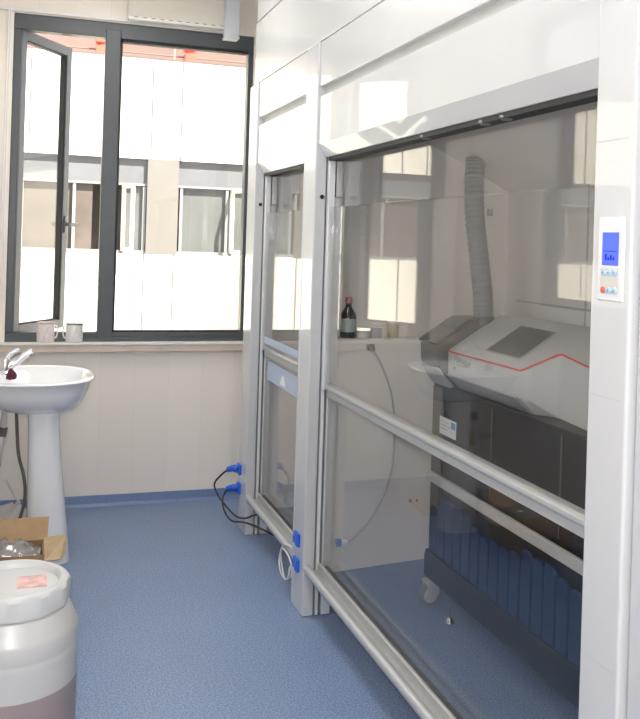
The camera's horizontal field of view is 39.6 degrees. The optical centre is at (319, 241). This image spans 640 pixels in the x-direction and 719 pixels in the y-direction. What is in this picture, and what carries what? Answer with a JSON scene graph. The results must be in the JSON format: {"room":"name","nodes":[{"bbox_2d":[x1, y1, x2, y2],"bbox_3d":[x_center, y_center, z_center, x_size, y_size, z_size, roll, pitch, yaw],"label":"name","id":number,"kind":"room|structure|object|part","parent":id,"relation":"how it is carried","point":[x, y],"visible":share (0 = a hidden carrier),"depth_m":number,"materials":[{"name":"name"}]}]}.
{"room":"science laboratory","nodes":[
{"label":"science laboratory","id":0,"kind":"room"},
{"bbox_2d":[0,0,257,500],"bbox_3d":[-0.792,0.025,5.173,2.640,2.900,0.200,2,0,-18],"label":"wall","id":1,"kind":"structure","parent":0,"point":[159,421],"depth_m":4.99,"materials":[{"name":"white paint"}]},
{"bbox_2d":[0,7,11,301],"bbox_3d":[-1.675,-0.469,4.756,0.038,1.576,0.008,2,0,-18],"label":"chain","id":2,"kind":"object","parent":1,"relation":"hanging from","point":[3,298],"visible":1,"depth_m":4.75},
{"bbox_2d":[0,5,222,31],"bbox_3d":[-1.152,-1.236,4.930,1.328,0.020,0.015,2,0,-18],"label":"trim","id":3,"kind":"structure","parent":1,"relation":"attached to","point":[3,7],"depth_m":4.90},
{"bbox_2d":[0,488,237,508],"bbox_3d":[-0.754,1.448,5.080,2.340,0.058,0.028,2,0,-18],"label":"baseboard","id":4,"kind":"structure","parent":1,"relation":"attached to","point":[199,494],"depth_m":5.00,"materials":[{"name":"blue plastic"}]},
{"bbox_2d":[0,341,242,352],"bbox_3d":[-1.063,0.583,4.967,1.628,0.052,0.075,2,0,-18],"label":"windowsill","id":5,"kind":"structure","parent":1,"relation":"attached to","point":[123,346],"depth_m":4.93,"materials":[{"name":"white stone"}]},
{"bbox_2d":[36,321,57,342],"bbox_3d":[-1.491,0.490,4.838,0.096,0.108,0.096,2,0,28],"label":"mug","id":6,"kind":"object","parent":5,"relation":"on","point":[45,329],"visible":1,"depth_m":4.80,"materials":[{"name":"pink ceramic"}]},
{"bbox_2d":[62,322,82,342],"bbox_3d":[-1.348,0.497,4.882,0.094,0.103,0.094,2,0,28],"label":"mug","id":7,"kind":"object","parent":5,"relation":"on","point":[74,330],"visible":1,"depth_m":4.84,"materials":[{"name":"white ceramic"}]},
{"bbox_3d":[-1.062,0.564,4.967,1.628,0.014,0.075,2,0,-18],"label":"sill","id":8,"kind":"part","parent":5,"relation":"part of","materials":[{"name":"white stone"}]},
{"bbox_2d":[4,13,253,341],"bbox_3d":[-1.114,-0.326,5.217,1.325,1.786,0.486,2,0,-18],"label":"window","id":9,"kind":"structure","parent":1,"relation":"in","point":[115,35],"depth_m":4.96,"materials":[{"name":"dark grey painted metal"},{"name":"glass"}]},
{"bbox_3d":[-1.594,-0.325,5.075,0.050,1.665,0.500,2,0,16],"label":"sash frame","id":10,"kind":"part","parent":9,"relation":"part of","materials":[{"name":"black metal"}]},
{"bbox_3d":[-1.485,-0.104,5.315,0.041,0.100,0.105,2,0,16],"label":"sash handle","id":11,"kind":"part","parent":9,"relation":"part of","materials":[{"name":"metal"}]},
{"bbox_2d":[128,0,223,28],"bbox_3d":[-0.795,-1.322,5.011,0.565,0.206,0.071,2,0,-18],"label":"roller blind","id":12,"kind":"object","parent":9,"relation":"attached to","point":[196,13],"visible":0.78,"depth_m":5.00,"materials":[{"name":"beige fabric"}]},
{"bbox_2d":[60,499,578,718],"bbox_3d":[0.202,1.557,1.954,2.640,0.100,6.965,2,0,-18],"label":"floor","id":13,"kind":"structure","parent":0,"point":[183,613],"depth_m":3.39,"materials":[{"name":"blue plastic"}]},
{"bbox_2d":[0,516,66,560],"bbox_3d":[-1.270,1.317,3.656,0.438,0.288,0.253,2,0,-18],"label":"cardboard box","id":14,"kind":"object","parent":13,"relation":"on","point":[34,529],"visible":0.61,"depth_m":3.76,"materials":[{"name":"brown cardboard"}]},
{"bbox_2d":[0,537,40,554],"bbox_3d":[-1.315,1.332,3.645,0.323,0.232,0.166,2,0,-18],"label":"plastic bag","id":15,"kind":"object","parent":14,"relation":"in","point":[20,540],"visible":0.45,"depth_m":3.70,"materials":[{"name":"clear plastic"}]},
{"bbox_2d":[0,559,77,718],"bbox_3d":[-0.795,1.167,2.272,0.334,0.618,0.343,2,0,-18],"label":"barrel","id":16,"kind":"object","parent":13,"relation":"on","point":[39,617],"visible":1,"depth_m":2.18,"materials":[{"name":"white plastic"}]},
{"bbox_3d":[-0.788,0.889,2.277,0.290,0.062,0.290,2,0,-18],"label":"screw lid","id":17,"kind":"part","parent":16,"relation":"part of","materials":[{"name":"plastic"}]},
{"bbox_2d":[0,365,95,564],"bbox_3d":[-1.357,1.032,4.138,0.583,0.852,0.616,2,0,-18],"label":"basin","id":18,"kind":"object","parent":13,"relation":"on","point":[41,393],"visible":0.91,"depth_m":4.03,"materials":[{"name":"white ceramic"}]},
{"bbox_2d":[0,411,7,461],"bbox_3d":[-1.522,1.124,4.179,0.100,0.662,0.048,2,0,17],"label":"drain pipe","id":19,"kind":"object","parent":18,"relation":"attached to","point":[3,429],"visible":0.96,"depth_m":4.16,"materials":[{"name":"white plastic"}]},
{"bbox_2d":[6,368,16,379],"bbox_3d":[-1.383,0.592,3.989,0.044,0.055,0.043,2,0,25],"label":"stopper","id":20,"kind":"object","parent":18,"relation":"on","point":[11,374],"visible":1,"depth_m":3.98,"materials":[{"name":"red rubber"}]},
{"bbox_2d":[0,347,33,374],"bbox_3d":[-1.400,0.545,4.098,0.157,0.122,0.064,2,0,-18],"label":"mixer tap","id":21,"kind":"object","parent":18,"relation":"on","point":[6,363],"visible":0.96,"depth_m":4.08,"materials":[{"name":"silver metal"}]},
{"bbox_3d":[-1.419,0.517,4.092,0.079,0.068,0.032,2,0,-18],"label":"lever","id":22,"kind":"part","parent":21,"relation":"part of","materials":[{"name":"silver metal"}]},
{"bbox_3d":[-1.389,0.543,4.102,0.133,0.107,0.046,2,0,-18],"label":"spout","id":23,"kind":"part","parent":21,"relation":"part of","materials":[{"name":"silver metal"}]},
{"bbox_2d":[15,413,26,517],"bbox_3d":[-1.444,1.110,4.240,0.091,0.659,0.044,2,0,14],"label":"supply hose","id":24,"kind":"object","parent":18,"relation":"attached to","point":[16,414],"visible":0.74,"depth_m":4.24,"materials":[{"name":"rubber"}]},
{"bbox_3d":[-1.343,0.700,4.139,0.574,0.173,0.616,2,0,-18],"label":"bowl","id":25,"kind":"part","parent":18,"relation":"part of","materials":[{"name":"white ceramic"}]},
{"bbox_2d":[235,49,308,601],"bbox_3d":[0.210,0.357,4.320,0.980,2.300,1.045,2,0,-18],"label":"fume hood","id":26,"kind":"object","parent":13,"relation":"on","point":[266,469],"visible":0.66,"depth_m":4.53,"materials":[{"name":"white metal"}]},
{"bbox_2d":[213,465,257,518],"bbox_3d":[-0.399,1.282,4.553,0.089,0.243,0.388,2,0,-42],"label":"power cord","id":27,"kind":"object","parent":26,"relation":"attached to","point":[232,468],"visible":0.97,"depth_m":4.63,"materials":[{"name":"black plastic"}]},
{"bbox_2d":[235,481,240,493],"bbox_3d":[-0.428,1.282,4.641,0.020,0.054,0.060,2,0,-18],"label":"socket","id":28,"kind":"object","parent":26,"relation":"attached to","point":[238,489],"depth_m":4.62,"materials":[{"name":"blue plastic"}]},
{"bbox_2d":[236,462,240,474],"bbox_3d":[-0.425,1.182,4.641,0.020,0.054,0.060,2,0,-18],"label":"socket","id":29,"kind":"object","parent":26,"relation":"attached to","point":[238,470],"depth_m":4.62,"materials":[{"name":"blue plastic"}]},
{"bbox_2d":[222,484,273,535],"bbox_3d":[-0.350,1.346,4.373,0.086,0.167,0.629,2,0,-25],"label":"power cord","id":30,"kind":"object","parent":26,"relation":"attached to","point":[232,487],"visible":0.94,"depth_m":4.58,"materials":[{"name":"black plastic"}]},
{"bbox_3d":[-0.352,0.339,4.601,0.048,2.300,0.165,2,0,-18],"label":"post","id":31,"kind":"part","parent":26,"relation":"part of","materials":[{"name":"white metal"}]},
{"bbox_3d":[-0.144,0.569,4.138,0.024,0.026,0.842,2,0,-18],"label":"rail","id":32,"kind":"part","parent":26,"relation":"part of","materials":[{"name":"metal"}]},
{"bbox_3d":[-0.145,-0.464,4.127,0.083,0.242,0.845,2,0,-18],"label":"canopy panel","id":33,"kind":"part","parent":26,"relation":"part of","materials":[{"name":"white metal"}]},
{"bbox_3d":[-0.152,-0.715,4.122,0.053,0.180,0.845,2,0,-18],"label":"panel","id":34,"kind":"part","parent":26,"relation":"part of","materials":[{"name":"white metal"}]},
{"bbox_3d":[-0.062,0.348,3.706,0.048,2.300,0.020,2,0,-18],"label":"post","id":35,"kind":"part","parent":26,"relation":"part of","materials":[{"name":"white metal"}]},
{"bbox_2d":[292,0,639,718],"bbox_3d":[0.694,0.372,2.823,0.980,2.300,2.122,2,0,-18],"label":"fume hood","id":36,"kind":"object","parent":13,"relation":"on","point":[546,93],"visible":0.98,"depth_m":3.31,"materials":[{"name":"white metal"}]},
{"bbox_2d":[279,543,292,580],"bbox_3d":[-0.141,1.341,3.778,0.032,0.179,0.178,2,0,-18],"label":"coiled cable","id":37,"kind":"object","parent":36,"relation":"hanging from","point":[280,555],"visible":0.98,"depth_m":3.77,"materials":[{"name":"white plastic"}]},
{"bbox_2d":[292,555,298,572],"bbox_3d":[-0.101,1.312,3.628,0.020,0.054,0.060,2,0,-18],"label":"socket","id":38,"kind":"object","parent":36,"relation":"attached to","point":[295,560],"depth_m":3.61,"materials":[{"name":"blue plastic"}]},
{"bbox_2d":[293,530,299,546],"bbox_3d":[-0.097,1.210,3.628,0.020,0.054,0.060,2,0,-18],"label":"socket","id":39,"kind":"object","parent":36,"relation":"attached to","point":[296,535],"depth_m":3.61,"materials":[{"name":"blue plastic"}]},
{"bbox_3d":[-0.037,0.349,3.628,0.048,2.300,0.140,2,0,-18],"label":"post","id":40,"kind":"part","parent":36,"relation":"part of","materials":[{"name":"white metal"}]},
{"bbox_2d":[255,0,384,84],"bbox_3d":[0.642,-0.945,3.204,0.982,0.319,3.320,2,0,-18],"label":"trim","id":41,"kind":"structure","parent":36,"relation":"on","point":[291,28],"depth_m":3.91,"materials":[{"name":"white paint"}]},
{"bbox_2d":[258,0,281,21],"bbox_3d":[0.654,-1.245,3.195,0.982,0.270,3.300,2,0,-18],"label":"trim","id":42,"kind":"structure","parent":41,"relation":"on","point":[264,6],"depth_m":4.46,"materials":[{"name":"white paint"}]},
{"bbox_2d":[340,297,355,337],"bbox_3d":[0.117,0.310,3.669,0.068,0.167,0.068,2,0,-18],"label":"bottle","id":43,"kind":"object","parent":36,"relation":"on","point":[348,315],"visible":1,"depth_m":3.64,"materials":[{"name":"black glass"}]},
{"bbox_2d":[356,330,369,337],"bbox_3d":[0.177,0.383,3.689,0.064,0.026,0.064,2,0,-18],"label":"glass dish","id":44,"kind":"object","parent":36,"relation":"on","point":[359,333],"visible":0.97,"depth_m":3.67,"materials":[{"name":"white glass"}]},
{"bbox_2d":[335,345,395,546],"bbox_3d":[0.193,0.828,3.635,0.247,0.816,0.034,2,0,-18],"label":"cable","id":45,"kind":"object","parent":36,"relation":"hanging from","point":[339,542],"visible":0.96,"depth_m":3.65,"materials":[{"name":"grey plastic"}]},
{"bbox_2d":[370,326,381,337],"bbox_3d":[0.234,0.375,3.708,0.052,0.044,0.052,2,0,-18],"label":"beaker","id":46,"kind":"object","parent":36,"relation":"on","point":[370,326],"visible":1,"depth_m":3.70,"materials":[{"name":"clear glass"}]},
{"bbox_3d":[0.426,0.879,3.782,0.810,0.952,0.093,2,0,-18],"label":"service panel","id":47,"kind":"part","parent":36,"relation":"part of","materials":[{"name":"white plastic"}]},
{"bbox_2d":[387,320,398,337],"bbox_3d":[0.306,0.365,3.731,0.052,0.070,0.052,2,0,-18],"label":"pot","id":48,"kind":"object","parent":36,"relation":"on","point":[392,325],"visible":1,"depth_m":3.71,"materials":[{"name":"beige plastic"}]},
{"bbox_3d":[0.306,0.337,3.731,0.052,0.014,0.052,2,0,-18],"label":"lid","id":49,"kind":"part","parent":48,"relation":"part of","materials":[{"name":"white plastic"}]},
{"bbox_3d":[0.315,-0.701,2.680,0.053,0.180,1.857,2,0,-18],"label":"panel","id":50,"kind":"part","parent":36,"relation":"part of","materials":[{"name":"white metal"}]},
{"bbox_3d":[0.322,0.615,2.696,0.024,0.026,1.854,2,0,-18],"label":"rail","id":51,"kind":"part","parent":36,"relation":"part of","materials":[{"name":"metal"}]},
{"bbox_3d":[0.321,-0.449,2.684,0.083,0.242,1.857,2,0,-18],"label":"canopy panel","id":52,"kind":"part","parent":36,"relation":"part of","materials":[{"name":"white metal"}]},
{"bbox_3d":[0.310,0.227,2.688,0.006,0.715,1.820,2,0,-18],"label":"moving pane","id":53,"kind":"part","parent":36,"relation":"part of","materials":[{"name":"clear glass"}]},
{"bbox_3d":[0.362,-0.284,2.700,0.006,0.310,1.852,2,0,-18],"label":"pane","id":54,"kind":"part","parent":36,"relation":"part of","materials":[{"name":"clear glass"}]},
{"bbox_3d":[0.576,0.368,1.734,0.048,2.300,0.122,2,0,-18],"label":"post","id":55,"kind":"part","parent":36,"relation":"part of","materials":[{"name":"white metal"}]},
{"bbox_2d":[418,315,590,708],"bbox_3d":[0.837,0.914,3.006,0.402,1.224,1.628,2,0,-18],"label":"instrument","id":56,"kind":"object","parent":13,"relation":"on","point":[511,392],"visible":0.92,"depth_m":3.12,"materials":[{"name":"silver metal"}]},
{"bbox_3d":[0.481,0.925,3.678,0.010,0.660,0.085,2,0,-18],"label":"corner post","id":57,"kind":"part","parent":56,"relation":"part of","materials":[{"name":"grey metal"}]},
{"bbox_3d":[0.513,0.746,3.576,0.002,0.070,0.145,2,0,-18],"label":"label plate","id":58,"kind":"part","parent":56,"relation":"part of","materials":[{"name":"white plastic"}]},
{"bbox_3d":[0.518,1.446,3.540,0.010,0.102,0.010,2,0,-18],"label":"threaded rod","id":59,"kind":"part","parent":56,"relation":"part of","materials":[{"name":"silver metal"}]},
{"bbox_2d":[464,157,494,325],"bbox_3d":[0.660,-0.006,3.686,0.092,0.693,0.159,2,0,-40],"label":"hose","id":60,"kind":"object","parent":56,"relation":"attached to","point":[474,207],"visible":1,"depth_m":3.66,"materials":[{"name":"grey plastic"}]},
{"bbox_3d":[0.625,0.567,3.316,0.073,0.072,0.535,2,0,-18],"label":"chin panel","id":61,"kind":"part","parent":56,"relation":"part of","materials":[{"name":"white plastic"}]},
{"bbox_3d":[0.695,1.161,2.987,0.017,0.251,1.506,2,0,-18],"label":"ribbed panel","id":62,"kind":"part","parent":56,"relation":"part of","materials":[{"name":"blue plastic"}]},
{"bbox_2d":[627,303,639,718],"bbox_3d":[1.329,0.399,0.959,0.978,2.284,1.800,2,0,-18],"label":"trim","id":63,"kind":"structure","parent":13,"relation":"on","point":[633,692],"depth_m":1.65,"materials":[{"name":"white metal"}]},
{"bbox_3d":[-1.496,1.442,4.386,0.447,0.022,0.340,2,0,-18],"label":"floor mat","id":64,"kind":"object","parent":13,"relation":"on","visible":0},
{"bbox_2d":[0,502,13,518],"bbox_3d":[-1.559,1.367,4.407,0.129,0.142,0.060,2,0,-6],"label":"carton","id":65,"kind":"object","parent":64,"relation":"on","point":[4,509],"visible":0.4,"depth_m":4.38,"materials":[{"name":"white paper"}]},
{"bbox_2d":[2,502,26,518],"bbox_3d":[-1.486,1.347,4.347,0.142,0.143,0.050,2,0,-38],"label":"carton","id":66,"kind":"object","parent":64,"relation":"on","point":[13,513],"visible":0.29,"depth_m":4.33,"materials":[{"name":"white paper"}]},
{"bbox_2d":[5,480,19,503],"bbox_3d":[-1.492,1.212,4.322,0.075,0.121,0.012,2,0,-18],"label":"rod","id":67,"kind":"object","parent":66,"relation":"on","point":[6,481],"visible":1,"depth_m":4.32,"materials":[{"name":"metal"}]},
{"bbox_3d":[0.296,-1.452,1.955,2.640,0.120,6.965,2,0,-18],"label":"ceiling","id":68,"kind":"structure","parent":0,"visible":0},
{"bbox_2d":[222,0,239,41],"bbox_3d":[-0.499,-1.279,5.028,0.083,0.274,0.078,2,0,-18],"label":"duct","id":69,"kind":"object","parent":68,"relation":"hanging from","point":[231,7],"visible":1,"depth_m":5.00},
{"label":"outside","id":70,"kind":"structure","parent":0,"visible":0},
{"bbox_3d":[-5.615,4.428,16.919,28.000,0.200,24.435,2,0,-18],"label":"ground","id":71,"kind":"structure","parent":70,"visible":0},
{"bbox_2d":[19,33,245,330],"bbox_3d":[-4.758,0.658,13.010,21.000,7.390,4.327,2,0,-18],"label":"building","id":72,"kind":"structure","parent":71,"relation":"on","point":[182,123],"depth_m":11.89,"materials":[{"name":"beige stone"}]},
{"bbox_3d":[-3.441,-0.346,11.606,0.905,0.902,0.010,2,0,-18],"label":"pane","id":73,"kind":"part","parent":72,"relation":"part of","materials":[{"name":"brown glass"}]},
{"bbox_3d":[-3.604,-0.987,11.553,2.685,0.340,0.100,2,0,-18],"label":"header panel","id":74,"kind":"part","parent":72,"relation":"part of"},
{"bbox_3d":[-2.498,-0.317,11.912,0.280,0.902,0.010,2,0,-18],"label":"pane","id":75,"kind":"part","parent":72,"relation":"part of","materials":[{"name":"clear glass"}]},
{"bbox_3d":[-4.198,-2.631,11.596,21.000,0.021,0.024,2,0,-18],"label":"roof rail","id":76,"kind":"part","parent":72,"relation":"part of","materials":[{"name":"metal"}]},
{"bbox_3d":[-1.509,-0.286,12.232,0.870,0.902,0.010,2,0,-18],"label":"pane","id":77,"kind":"part","parent":72,"relation":"part of","materials":[{"name":"clear glass"}]},
{"bbox_3d":[-0.656,-0.896,12.507,2.685,0.340,0.100,2,0,-18],"label":"header panel","id":78,"kind":"part","parent":72,"relation":"part of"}
]}

